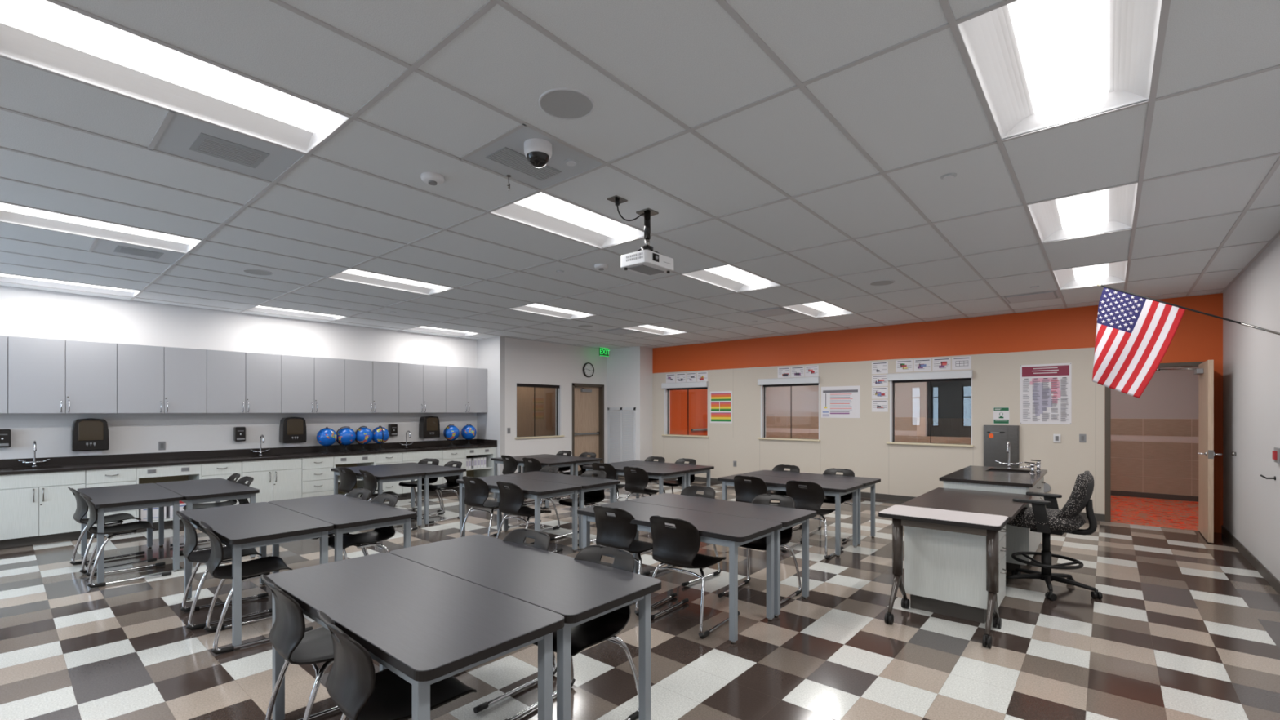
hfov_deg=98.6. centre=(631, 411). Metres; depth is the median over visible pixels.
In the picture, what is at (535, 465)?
chair
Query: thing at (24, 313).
wall
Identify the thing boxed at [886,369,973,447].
window
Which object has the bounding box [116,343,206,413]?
upper cabinet
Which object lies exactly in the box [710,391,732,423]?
poster
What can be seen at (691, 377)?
paper sheet
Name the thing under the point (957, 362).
print
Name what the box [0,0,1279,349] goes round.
ceiling
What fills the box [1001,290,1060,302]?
ceiling vent
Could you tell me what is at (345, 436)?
globe
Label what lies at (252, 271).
ceiling speaker
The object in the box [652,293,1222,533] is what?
wall
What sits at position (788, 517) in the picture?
table
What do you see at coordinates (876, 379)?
print
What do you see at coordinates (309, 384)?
upper cabinet
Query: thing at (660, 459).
chair
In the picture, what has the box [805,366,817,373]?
print
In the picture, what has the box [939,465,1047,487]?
countertop
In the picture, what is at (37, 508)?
base cabinet
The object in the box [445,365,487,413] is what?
upper cabinet
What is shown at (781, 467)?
chair
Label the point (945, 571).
desk
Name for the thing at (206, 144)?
grille
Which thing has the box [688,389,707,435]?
hallway door
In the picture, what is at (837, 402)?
chart poster
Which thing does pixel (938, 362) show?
print
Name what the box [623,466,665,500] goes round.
chair
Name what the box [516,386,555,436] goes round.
window
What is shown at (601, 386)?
trim
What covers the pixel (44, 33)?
ceiling light
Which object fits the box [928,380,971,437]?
wall
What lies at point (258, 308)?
ceiling light
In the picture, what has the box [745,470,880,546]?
table
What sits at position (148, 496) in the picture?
table
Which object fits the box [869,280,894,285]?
ceiling speaker
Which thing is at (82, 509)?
chair
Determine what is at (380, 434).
globe
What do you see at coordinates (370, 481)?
chair
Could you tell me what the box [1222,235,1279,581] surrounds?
wall
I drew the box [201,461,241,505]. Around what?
base cabinet
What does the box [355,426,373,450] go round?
globe
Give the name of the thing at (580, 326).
ceiling speaker
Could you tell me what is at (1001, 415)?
safety sign
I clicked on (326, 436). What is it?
globe
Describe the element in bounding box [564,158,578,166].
sprinkler cover
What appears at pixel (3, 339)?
upper cabinet
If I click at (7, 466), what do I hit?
countertop
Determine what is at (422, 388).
upper cabinet
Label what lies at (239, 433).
soap dispenser
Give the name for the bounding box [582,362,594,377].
wall clock
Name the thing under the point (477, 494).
chair
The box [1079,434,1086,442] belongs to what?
light switch
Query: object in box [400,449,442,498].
base cabinet
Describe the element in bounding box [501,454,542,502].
chair
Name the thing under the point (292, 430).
dispenser
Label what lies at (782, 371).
print
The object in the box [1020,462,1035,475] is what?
turret
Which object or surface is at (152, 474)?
base cabinet
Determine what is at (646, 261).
projector
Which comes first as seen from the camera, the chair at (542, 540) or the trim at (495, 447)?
the chair at (542, 540)
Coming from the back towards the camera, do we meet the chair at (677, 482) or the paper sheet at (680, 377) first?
the paper sheet at (680, 377)
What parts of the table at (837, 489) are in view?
leg, rail, leg, rail, leg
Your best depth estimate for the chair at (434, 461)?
8.43 m
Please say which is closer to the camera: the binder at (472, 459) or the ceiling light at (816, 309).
the ceiling light at (816, 309)
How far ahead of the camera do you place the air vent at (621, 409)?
12.87 m
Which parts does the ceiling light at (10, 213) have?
frame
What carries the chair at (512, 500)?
on the floor
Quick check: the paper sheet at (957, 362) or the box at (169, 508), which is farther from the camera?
the paper sheet at (957, 362)
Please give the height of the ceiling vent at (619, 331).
0.024 m
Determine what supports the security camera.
attached to the ceiling panel
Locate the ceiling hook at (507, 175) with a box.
[506,174,511,191]
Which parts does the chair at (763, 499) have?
leg, seat, backrest, leg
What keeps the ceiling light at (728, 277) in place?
attached to the ceiling
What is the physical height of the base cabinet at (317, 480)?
0.826 m
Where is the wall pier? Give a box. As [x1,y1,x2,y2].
[476,336,505,475]
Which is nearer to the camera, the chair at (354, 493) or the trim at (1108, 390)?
the chair at (354, 493)
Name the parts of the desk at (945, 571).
drawer, drawer, drawer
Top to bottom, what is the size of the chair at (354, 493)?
0.796 m
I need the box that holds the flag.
[1092,284,1279,398]
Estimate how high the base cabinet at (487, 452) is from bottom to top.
0.826 m
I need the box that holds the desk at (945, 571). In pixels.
[898,487,1031,623]
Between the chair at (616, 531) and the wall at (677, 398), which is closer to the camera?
the chair at (616, 531)
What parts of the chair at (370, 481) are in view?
backrest, seat, leg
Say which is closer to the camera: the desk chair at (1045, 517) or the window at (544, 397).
the desk chair at (1045, 517)
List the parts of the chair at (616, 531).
backrest, seat, leg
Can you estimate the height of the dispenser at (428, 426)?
0.465 m
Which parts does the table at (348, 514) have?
leg, leg, rail, leg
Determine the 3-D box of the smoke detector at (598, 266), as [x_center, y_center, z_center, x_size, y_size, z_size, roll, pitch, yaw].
[-0.306,-1.468,5.609,0.144,0.046,0.144,0,0,41]
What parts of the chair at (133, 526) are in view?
backrest, leg, seat, leg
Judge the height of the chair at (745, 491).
0.796 m
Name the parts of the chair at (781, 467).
seat, backrest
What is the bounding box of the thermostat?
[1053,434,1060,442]
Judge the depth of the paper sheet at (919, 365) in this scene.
9.12 m
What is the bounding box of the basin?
[990,470,1028,473]
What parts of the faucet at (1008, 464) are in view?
spout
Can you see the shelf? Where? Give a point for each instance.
(487, 468)
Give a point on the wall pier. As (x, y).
(491, 352)
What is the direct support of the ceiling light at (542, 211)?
attached to the ceiling
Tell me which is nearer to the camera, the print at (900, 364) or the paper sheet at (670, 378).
the print at (900, 364)
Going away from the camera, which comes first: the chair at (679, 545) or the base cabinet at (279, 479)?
the chair at (679, 545)
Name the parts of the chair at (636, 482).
leg, backrest, seat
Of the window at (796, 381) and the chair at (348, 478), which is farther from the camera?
the window at (796, 381)
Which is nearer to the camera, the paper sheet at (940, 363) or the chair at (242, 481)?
the chair at (242, 481)
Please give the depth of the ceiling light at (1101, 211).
4.28 m
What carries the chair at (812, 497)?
on the floor
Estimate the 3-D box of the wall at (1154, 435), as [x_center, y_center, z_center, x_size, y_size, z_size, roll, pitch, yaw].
[6.903,0.147,11.721,11.300,2.750,0.140,0,0,41]
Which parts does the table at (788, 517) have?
leg, leg, rail, leg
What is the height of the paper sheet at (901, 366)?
0.203 m
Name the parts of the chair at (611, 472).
backrest, leg, seat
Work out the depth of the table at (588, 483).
6.46 m
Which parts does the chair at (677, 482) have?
seat, backrest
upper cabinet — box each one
[0,335,8,413]
[8,335,116,413]
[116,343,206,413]
[206,349,281,413]
[281,355,344,413]
[344,359,399,413]
[398,362,445,413]
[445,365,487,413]
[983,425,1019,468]
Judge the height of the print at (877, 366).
0.158 m
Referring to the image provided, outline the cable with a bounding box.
[606,195,644,221]
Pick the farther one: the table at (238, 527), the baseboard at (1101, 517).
the baseboard at (1101, 517)
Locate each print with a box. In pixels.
[676,373,684,381]
[778,368,789,376]
[791,367,803,375]
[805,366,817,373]
[872,362,886,372]
[872,375,886,383]
[872,387,886,396]
[872,400,886,408]
[897,360,911,368]
[915,360,929,368]
[933,358,948,368]
[953,357,968,366]
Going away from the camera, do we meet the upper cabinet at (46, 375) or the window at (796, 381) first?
the upper cabinet at (46, 375)
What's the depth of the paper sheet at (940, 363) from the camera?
8.94 m
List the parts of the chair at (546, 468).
leg, backrest, leg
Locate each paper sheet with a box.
[666,373,675,382]
[675,373,685,382]
[686,372,696,382]
[697,371,707,382]
[777,366,790,377]
[791,365,804,377]
[804,364,818,377]
[871,361,888,373]
[871,374,888,386]
[871,386,888,399]
[871,400,888,411]
[895,359,912,372]
[913,358,931,371]
[932,357,951,370]
[951,355,971,369]
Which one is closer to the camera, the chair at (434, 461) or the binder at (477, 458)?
the chair at (434, 461)
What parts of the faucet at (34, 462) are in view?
spout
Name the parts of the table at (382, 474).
leg, rail, leg, rail, leg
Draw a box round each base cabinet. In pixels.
[0,470,85,548]
[85,467,136,537]
[136,463,201,531]
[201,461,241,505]
[241,457,302,502]
[302,456,333,497]
[333,453,375,500]
[375,452,402,501]
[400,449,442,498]
[440,448,465,493]
[464,446,493,477]
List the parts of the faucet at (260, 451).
spout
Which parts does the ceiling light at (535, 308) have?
frame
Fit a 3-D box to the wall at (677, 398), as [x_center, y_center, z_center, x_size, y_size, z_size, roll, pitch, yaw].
[5.878,0.147,10.552,11.520,2.750,3.210,0,0,41]
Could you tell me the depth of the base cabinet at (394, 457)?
9.36 m
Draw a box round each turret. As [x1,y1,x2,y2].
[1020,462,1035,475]
[1026,459,1040,471]
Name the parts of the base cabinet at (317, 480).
drawer, drawer, drawer, drawer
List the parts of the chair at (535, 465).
backrest, leg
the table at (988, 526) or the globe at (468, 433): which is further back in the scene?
the globe at (468, 433)
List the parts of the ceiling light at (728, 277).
frame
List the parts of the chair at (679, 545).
leg, backrest, seat, leg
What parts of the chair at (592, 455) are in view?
seat, backrest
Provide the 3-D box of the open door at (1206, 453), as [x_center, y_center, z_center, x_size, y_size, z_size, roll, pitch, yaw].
[6.850,0.456,6.772,0.447,2.108,0.920,0,0,35]
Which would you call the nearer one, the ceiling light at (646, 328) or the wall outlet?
the wall outlet
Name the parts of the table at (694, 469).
leg, rail, leg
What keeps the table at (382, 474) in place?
on the floor
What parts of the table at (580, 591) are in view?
leg, rail, leg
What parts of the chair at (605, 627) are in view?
leg, seat, backrest, leg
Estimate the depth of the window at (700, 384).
12.39 m
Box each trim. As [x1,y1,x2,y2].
[493,446,496,457]
[572,382,604,471]
[1105,361,1204,522]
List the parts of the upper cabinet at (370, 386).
door, door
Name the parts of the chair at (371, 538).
seat, leg, leg, backrest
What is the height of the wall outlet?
0.118 m
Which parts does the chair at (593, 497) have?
leg, seat, leg, backrest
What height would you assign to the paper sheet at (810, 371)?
0.205 m
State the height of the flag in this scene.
0.994 m
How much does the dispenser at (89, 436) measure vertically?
0.465 m
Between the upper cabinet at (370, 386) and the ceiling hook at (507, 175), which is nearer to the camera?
the ceiling hook at (507, 175)
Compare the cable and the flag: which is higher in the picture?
the cable
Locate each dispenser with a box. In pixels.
[0,429,10,447]
[71,417,109,455]
[233,426,245,441]
[279,417,306,446]
[388,424,397,435]
[418,416,439,440]
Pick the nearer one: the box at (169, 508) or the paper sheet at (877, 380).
the box at (169, 508)
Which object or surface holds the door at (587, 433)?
in the wall at (526, 362)
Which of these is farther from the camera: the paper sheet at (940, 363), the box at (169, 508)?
the paper sheet at (940, 363)
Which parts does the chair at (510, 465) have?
backrest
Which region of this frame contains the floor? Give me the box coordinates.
[0,475,1279,719]
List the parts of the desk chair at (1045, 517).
armrest, armrest, seat plate, seat, backrest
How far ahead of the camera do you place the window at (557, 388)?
11.97 m
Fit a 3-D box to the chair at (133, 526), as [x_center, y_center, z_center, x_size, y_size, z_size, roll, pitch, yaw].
[-4.661,1.123,5.075,0.508,0.796,0.601,0,0,44]
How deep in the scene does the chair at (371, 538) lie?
4.71 m
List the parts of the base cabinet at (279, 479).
door, door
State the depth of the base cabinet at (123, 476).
6.74 m
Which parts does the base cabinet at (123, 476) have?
drawer, drawer, drawer, drawer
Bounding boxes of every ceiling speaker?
[242,268,272,275]
[538,87,594,119]
[577,324,593,327]
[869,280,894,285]
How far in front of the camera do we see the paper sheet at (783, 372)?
10.73 m
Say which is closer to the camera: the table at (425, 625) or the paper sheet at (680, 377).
the table at (425, 625)
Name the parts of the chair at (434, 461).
leg, seat, backrest, leg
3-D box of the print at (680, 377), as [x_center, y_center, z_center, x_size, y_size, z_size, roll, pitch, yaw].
[1.111,-0.765,12.338,0.230,0.155,0.001,0,0,41]
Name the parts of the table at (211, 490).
leg, leg, rail, leg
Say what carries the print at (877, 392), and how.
attached to the paper sheet at (877, 393)
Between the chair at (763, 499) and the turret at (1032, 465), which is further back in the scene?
the turret at (1032, 465)
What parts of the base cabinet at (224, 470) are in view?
drawer, drawer, drawer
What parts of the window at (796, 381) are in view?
sill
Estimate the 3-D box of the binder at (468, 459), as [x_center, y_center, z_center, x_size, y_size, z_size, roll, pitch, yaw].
[-3.227,1.002,10.734,0.272,0.200,0.066,0,0,41]
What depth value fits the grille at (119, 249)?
5.13 m
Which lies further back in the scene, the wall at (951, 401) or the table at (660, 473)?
the wall at (951, 401)
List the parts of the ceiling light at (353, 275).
frame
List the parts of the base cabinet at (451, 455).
drawer, drawer, drawer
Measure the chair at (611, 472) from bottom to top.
0.796 m
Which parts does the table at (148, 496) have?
leg, leg, rail, leg, leg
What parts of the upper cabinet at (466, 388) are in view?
door, door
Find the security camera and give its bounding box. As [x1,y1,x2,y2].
[524,137,551,168]
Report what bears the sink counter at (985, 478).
on the floor
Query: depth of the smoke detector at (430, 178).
3.46 m
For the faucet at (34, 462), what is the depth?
6.62 m
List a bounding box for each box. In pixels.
[138,506,166,520]
[166,500,186,518]
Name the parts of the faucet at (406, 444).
spout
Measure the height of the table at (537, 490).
0.715 m
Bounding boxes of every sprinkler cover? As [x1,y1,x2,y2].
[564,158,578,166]
[940,173,956,179]
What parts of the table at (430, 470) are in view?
leg, leg, rail, leg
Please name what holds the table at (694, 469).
on the floor
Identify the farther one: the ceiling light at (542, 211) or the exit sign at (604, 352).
the exit sign at (604, 352)
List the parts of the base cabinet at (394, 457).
drawer, drawer, drawer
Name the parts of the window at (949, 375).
sill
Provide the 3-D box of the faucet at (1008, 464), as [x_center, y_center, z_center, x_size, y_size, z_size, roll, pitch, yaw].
[4.372,0.502,6.367,0.197,0.320,0.197,0,0,-2]
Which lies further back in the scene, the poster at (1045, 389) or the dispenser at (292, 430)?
the dispenser at (292, 430)
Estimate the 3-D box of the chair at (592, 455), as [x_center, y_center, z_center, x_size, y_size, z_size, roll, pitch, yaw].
[-0.919,1.123,9.581,0.508,0.796,0.601,0,0,38]
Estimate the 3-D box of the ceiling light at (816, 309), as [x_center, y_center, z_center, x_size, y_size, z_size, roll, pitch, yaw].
[2.748,-1.545,8.055,0.610,0.111,1.219,0,0,41]
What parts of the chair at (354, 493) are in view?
seat, leg, leg, backrest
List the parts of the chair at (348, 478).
backrest, seat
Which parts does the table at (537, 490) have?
leg, rail, leg, leg, rail, leg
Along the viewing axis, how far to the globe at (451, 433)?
10.60 m
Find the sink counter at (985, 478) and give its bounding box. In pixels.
[939,465,1047,573]
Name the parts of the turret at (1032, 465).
post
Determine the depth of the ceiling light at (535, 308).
8.35 m
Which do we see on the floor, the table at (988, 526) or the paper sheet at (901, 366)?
the table at (988, 526)
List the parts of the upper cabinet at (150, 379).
door, door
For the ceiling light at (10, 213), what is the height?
0.111 m
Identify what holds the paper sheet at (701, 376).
attached to the wall at (997, 345)
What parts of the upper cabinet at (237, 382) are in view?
door, door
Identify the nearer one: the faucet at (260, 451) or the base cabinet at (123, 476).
the base cabinet at (123, 476)
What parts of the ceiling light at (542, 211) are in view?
frame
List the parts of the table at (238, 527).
leg, rail, leg, leg, rail, leg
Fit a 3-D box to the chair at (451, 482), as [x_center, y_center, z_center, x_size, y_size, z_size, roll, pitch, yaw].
[-2.740,1.123,7.837,0.508,0.796,0.601,0,0,37]
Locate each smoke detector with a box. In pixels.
[420,172,444,185]
[594,263,608,270]
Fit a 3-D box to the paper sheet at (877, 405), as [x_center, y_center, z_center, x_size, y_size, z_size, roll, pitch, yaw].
[4.316,-0.103,9.566,0.268,0.210,0.004,0,0,41]
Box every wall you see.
[0,285,476,459]
[505,337,606,472]
[606,346,652,463]
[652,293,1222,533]
[669,389,707,435]
[765,366,1198,502]
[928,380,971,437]
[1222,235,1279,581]
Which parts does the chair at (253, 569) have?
backrest, leg, leg, seat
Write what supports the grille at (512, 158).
attached to the ceiling panel
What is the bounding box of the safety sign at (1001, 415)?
[993,407,1008,423]
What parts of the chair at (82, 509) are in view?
backrest, leg, seat, leg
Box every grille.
[113,245,164,258]
[188,133,270,168]
[485,146,561,180]
[626,252,642,262]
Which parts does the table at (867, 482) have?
leg, rail, leg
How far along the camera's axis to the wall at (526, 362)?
11.80 m
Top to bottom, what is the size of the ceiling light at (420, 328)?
0.111 m
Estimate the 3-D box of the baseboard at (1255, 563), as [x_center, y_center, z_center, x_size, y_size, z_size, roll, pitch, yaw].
[3.064,1.472,1.884,0.012,0.100,13.260,0,0,41]
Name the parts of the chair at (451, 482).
leg, seat, leg, backrest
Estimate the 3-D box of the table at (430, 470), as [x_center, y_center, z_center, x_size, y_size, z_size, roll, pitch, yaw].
[-3.097,1.165,8.028,1.550,0.715,0.617,0,0,41]
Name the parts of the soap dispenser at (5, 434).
push lever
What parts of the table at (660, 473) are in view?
leg, rail, leg, rail, leg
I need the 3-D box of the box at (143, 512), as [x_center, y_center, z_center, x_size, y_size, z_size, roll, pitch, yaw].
[-6.245,1.280,7.170,0.252,0.235,0.250,0,0,41]
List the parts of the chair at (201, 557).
backrest, leg, seat, leg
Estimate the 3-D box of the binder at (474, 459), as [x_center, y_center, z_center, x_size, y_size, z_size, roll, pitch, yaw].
[-3.147,1.002,10.827,0.272,0.200,0.071,0,0,41]
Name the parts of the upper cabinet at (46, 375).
door, handle, door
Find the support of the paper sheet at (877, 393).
attached to the wall at (997, 345)
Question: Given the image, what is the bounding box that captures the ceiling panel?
[464,126,601,189]
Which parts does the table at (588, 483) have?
leg, leg, rail, leg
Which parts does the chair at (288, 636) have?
backrest, leg, seat, leg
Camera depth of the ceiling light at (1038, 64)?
2.38 m
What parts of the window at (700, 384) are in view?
sill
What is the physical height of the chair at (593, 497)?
0.796 m
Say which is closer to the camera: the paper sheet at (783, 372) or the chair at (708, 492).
the chair at (708, 492)
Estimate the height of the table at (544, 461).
0.715 m
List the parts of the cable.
plate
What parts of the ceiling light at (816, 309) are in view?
frame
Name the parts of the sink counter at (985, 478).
drawer, door, drawer, door, drawer, door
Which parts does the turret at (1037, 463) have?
post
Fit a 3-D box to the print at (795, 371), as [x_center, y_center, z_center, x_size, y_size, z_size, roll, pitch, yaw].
[3.182,-0.767,10.545,0.230,0.161,0.002,0,0,41]
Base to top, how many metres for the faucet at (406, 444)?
0.320 m
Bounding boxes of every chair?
[67,486,156,573]
[80,493,171,587]
[169,472,239,551]
[175,511,272,630]
[179,475,253,555]
[199,520,312,654]
[261,573,340,719]
[312,488,370,559]
[316,609,476,719]
[328,493,398,555]
[336,466,383,497]
[359,469,417,532]
[399,457,442,516]
[411,461,462,523]
[460,475,499,537]
[473,528,556,713]
[496,480,563,552]
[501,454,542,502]
[504,544,638,719]
[508,465,560,531]
[522,457,562,509]
[549,450,571,497]
[550,470,606,546]
[556,452,595,499]
[590,462,625,506]
[593,505,677,615]
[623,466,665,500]
[642,456,665,496]
[643,485,721,586]
[649,515,739,639]
[663,457,696,493]
[717,493,802,604]
[733,475,779,504]
[766,464,802,528]
[780,480,843,559]
[808,467,854,542]
[1005,471,1102,600]
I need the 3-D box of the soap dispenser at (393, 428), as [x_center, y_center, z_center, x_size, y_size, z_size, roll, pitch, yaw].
[-4.342,0.335,10.026,0.112,0.215,0.130,0,0,41]
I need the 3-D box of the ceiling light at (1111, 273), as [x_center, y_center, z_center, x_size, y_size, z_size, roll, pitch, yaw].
[5.053,-1.545,6.061,0.610,0.111,1.219,0,0,41]
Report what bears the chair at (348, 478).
on the floor
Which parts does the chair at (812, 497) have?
leg, backrest, seat, leg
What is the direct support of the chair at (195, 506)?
on the floor
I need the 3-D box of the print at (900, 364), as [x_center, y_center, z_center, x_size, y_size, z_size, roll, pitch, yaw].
[4.613,-0.786,9.306,0.225,0.138,0.001,0,0,41]
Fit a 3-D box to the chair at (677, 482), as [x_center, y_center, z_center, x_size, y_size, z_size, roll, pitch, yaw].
[0.677,1.123,8.317,0.508,0.796,0.601,0,0,43]
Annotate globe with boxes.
[316,426,337,453]
[336,426,355,451]
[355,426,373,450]
[372,426,389,449]
[443,424,459,446]
[461,423,476,444]
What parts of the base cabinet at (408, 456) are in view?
door, door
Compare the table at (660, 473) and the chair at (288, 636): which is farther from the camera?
the table at (660, 473)
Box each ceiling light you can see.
[0,0,348,152]
[0,202,200,253]
[0,273,140,297]
[247,306,345,320]
[329,268,451,294]
[407,326,479,336]
[491,191,644,248]
[511,303,594,319]
[625,324,684,334]
[683,264,779,292]
[784,301,853,317]
[957,0,1161,139]
[1027,182,1137,243]
[1053,261,1127,288]
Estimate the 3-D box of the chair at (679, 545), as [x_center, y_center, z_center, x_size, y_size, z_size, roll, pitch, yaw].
[0.432,1.123,4.014,0.508,0.796,0.601,0,0,39]
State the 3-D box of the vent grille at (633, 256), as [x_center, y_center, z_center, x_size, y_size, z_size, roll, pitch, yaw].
[0.021,-1.115,3.970,0.156,0.040,0.002,0,0,41]
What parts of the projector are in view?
underside panel, ceiling plate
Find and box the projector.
[620,208,673,275]
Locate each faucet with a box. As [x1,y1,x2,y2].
[17,440,50,466]
[250,434,271,455]
[399,430,413,448]
[995,441,1022,469]
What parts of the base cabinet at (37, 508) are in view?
door, handle, handle, door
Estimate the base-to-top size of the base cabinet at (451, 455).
0.826 m
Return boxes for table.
[77,483,183,583]
[155,478,259,567]
[179,502,333,645]
[264,552,564,719]
[267,493,416,573]
[330,465,425,526]
[376,462,466,525]
[389,533,661,719]
[456,475,582,551]
[491,456,576,508]
[501,471,620,550]
[520,453,602,475]
[577,500,782,644]
[582,462,689,507]
[613,460,714,498]
[626,493,816,617]
[717,473,863,556]
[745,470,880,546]
[878,505,1008,648]
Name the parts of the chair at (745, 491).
backrest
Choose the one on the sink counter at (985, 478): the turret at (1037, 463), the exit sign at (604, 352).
the turret at (1037, 463)
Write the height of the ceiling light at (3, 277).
0.111 m
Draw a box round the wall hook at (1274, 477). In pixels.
[1259,474,1275,479]
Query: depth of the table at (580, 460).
9.52 m
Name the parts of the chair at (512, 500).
leg, backrest, seat, leg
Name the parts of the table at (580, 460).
leg, rail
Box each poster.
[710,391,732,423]
[821,385,860,417]
[1019,362,1071,424]
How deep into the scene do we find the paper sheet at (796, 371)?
10.54 m
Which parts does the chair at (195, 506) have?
leg, seat, backrest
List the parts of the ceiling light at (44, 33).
frame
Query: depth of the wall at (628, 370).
12.76 m
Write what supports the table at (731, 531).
on the floor
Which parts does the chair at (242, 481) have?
leg, backrest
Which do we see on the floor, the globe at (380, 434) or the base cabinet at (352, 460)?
the base cabinet at (352, 460)
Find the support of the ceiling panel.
in the ceiling
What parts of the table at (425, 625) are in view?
leg, rail, leg, leg, rail, leg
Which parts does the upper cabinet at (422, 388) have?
door, door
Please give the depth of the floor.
3.64 m
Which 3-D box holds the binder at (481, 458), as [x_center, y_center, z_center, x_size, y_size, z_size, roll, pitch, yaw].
[-3.049,1.002,10.940,0.272,0.200,0.071,0,0,41]
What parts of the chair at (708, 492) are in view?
leg, backrest, leg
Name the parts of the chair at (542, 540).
leg, backrest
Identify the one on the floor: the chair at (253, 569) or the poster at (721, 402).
the chair at (253, 569)
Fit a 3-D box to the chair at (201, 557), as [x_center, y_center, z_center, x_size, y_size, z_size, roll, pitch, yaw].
[-3.053,1.123,4.158,0.601,0.796,0.508,0,0,-43]
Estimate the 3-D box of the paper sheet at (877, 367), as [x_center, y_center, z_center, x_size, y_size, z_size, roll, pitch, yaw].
[4.316,-0.763,9.566,0.268,0.210,0.004,0,0,41]
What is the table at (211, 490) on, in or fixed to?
on the floor
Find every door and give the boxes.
[574,386,599,475]
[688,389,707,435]
[1155,360,1222,542]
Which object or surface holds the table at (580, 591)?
on the floor
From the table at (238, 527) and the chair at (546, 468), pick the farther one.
the chair at (546, 468)
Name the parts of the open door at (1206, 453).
closer arm, door, lever handle, latch plate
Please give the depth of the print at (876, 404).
9.57 m
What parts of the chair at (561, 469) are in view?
seat, backrest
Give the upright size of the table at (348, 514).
0.715 m
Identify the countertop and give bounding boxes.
[0,439,497,475]
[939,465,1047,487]
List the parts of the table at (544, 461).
leg, leg, rail, leg, rail, leg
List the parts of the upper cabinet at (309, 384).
door, door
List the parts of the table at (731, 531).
leg, rail, leg, rail, leg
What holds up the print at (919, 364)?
attached to the paper sheet at (919, 365)
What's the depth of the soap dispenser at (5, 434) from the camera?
6.47 m
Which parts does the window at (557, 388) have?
sill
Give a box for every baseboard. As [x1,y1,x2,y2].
[670,476,1105,521]
[1221,524,1279,595]
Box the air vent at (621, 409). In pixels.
[607,407,635,462]
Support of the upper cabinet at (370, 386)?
attached to the wall at (24, 313)
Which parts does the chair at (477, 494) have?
backrest, leg, seat, leg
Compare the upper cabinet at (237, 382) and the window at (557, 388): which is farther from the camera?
the window at (557, 388)
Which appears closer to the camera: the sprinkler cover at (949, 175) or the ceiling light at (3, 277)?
the sprinkler cover at (949, 175)
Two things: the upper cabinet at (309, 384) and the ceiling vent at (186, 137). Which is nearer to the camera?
the ceiling vent at (186, 137)
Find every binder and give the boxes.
[466,457,471,468]
[466,457,473,468]
[467,457,476,468]
[473,457,479,467]
[474,456,483,467]
[476,456,485,467]
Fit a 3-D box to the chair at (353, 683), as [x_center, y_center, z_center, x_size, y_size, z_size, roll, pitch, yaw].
[-0.861,1.123,2.130,0.601,0.796,0.508,0,0,-44]
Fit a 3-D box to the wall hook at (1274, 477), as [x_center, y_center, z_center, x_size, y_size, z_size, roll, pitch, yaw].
[5.502,0.568,4.760,0.090,0.044,0.036,0,0,41]
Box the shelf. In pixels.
[466,466,492,470]
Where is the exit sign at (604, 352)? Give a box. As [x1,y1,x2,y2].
[599,346,609,356]
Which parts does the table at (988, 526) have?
post, post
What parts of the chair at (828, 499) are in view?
leg, seat, backrest, leg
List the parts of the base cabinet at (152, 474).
label plate, label plate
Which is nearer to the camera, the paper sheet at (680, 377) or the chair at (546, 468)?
the chair at (546, 468)
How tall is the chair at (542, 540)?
0.796 m
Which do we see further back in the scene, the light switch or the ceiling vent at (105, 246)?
the light switch
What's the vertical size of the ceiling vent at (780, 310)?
0.024 m
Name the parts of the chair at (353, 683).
leg, backrest, seat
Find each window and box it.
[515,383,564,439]
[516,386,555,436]
[661,381,708,437]
[757,376,820,441]
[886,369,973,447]
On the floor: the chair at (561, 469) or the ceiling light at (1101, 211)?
the chair at (561, 469)
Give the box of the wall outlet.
[158,441,165,450]
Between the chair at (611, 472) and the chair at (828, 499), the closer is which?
the chair at (828, 499)
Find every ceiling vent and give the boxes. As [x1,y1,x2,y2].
[92,239,184,263]
[153,113,304,181]
[600,328,640,334]
[746,306,796,316]
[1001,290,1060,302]
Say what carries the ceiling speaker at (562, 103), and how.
attached to the ceiling
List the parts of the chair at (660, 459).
seat, backrest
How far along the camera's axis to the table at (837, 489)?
6.17 m
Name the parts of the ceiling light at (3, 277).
frame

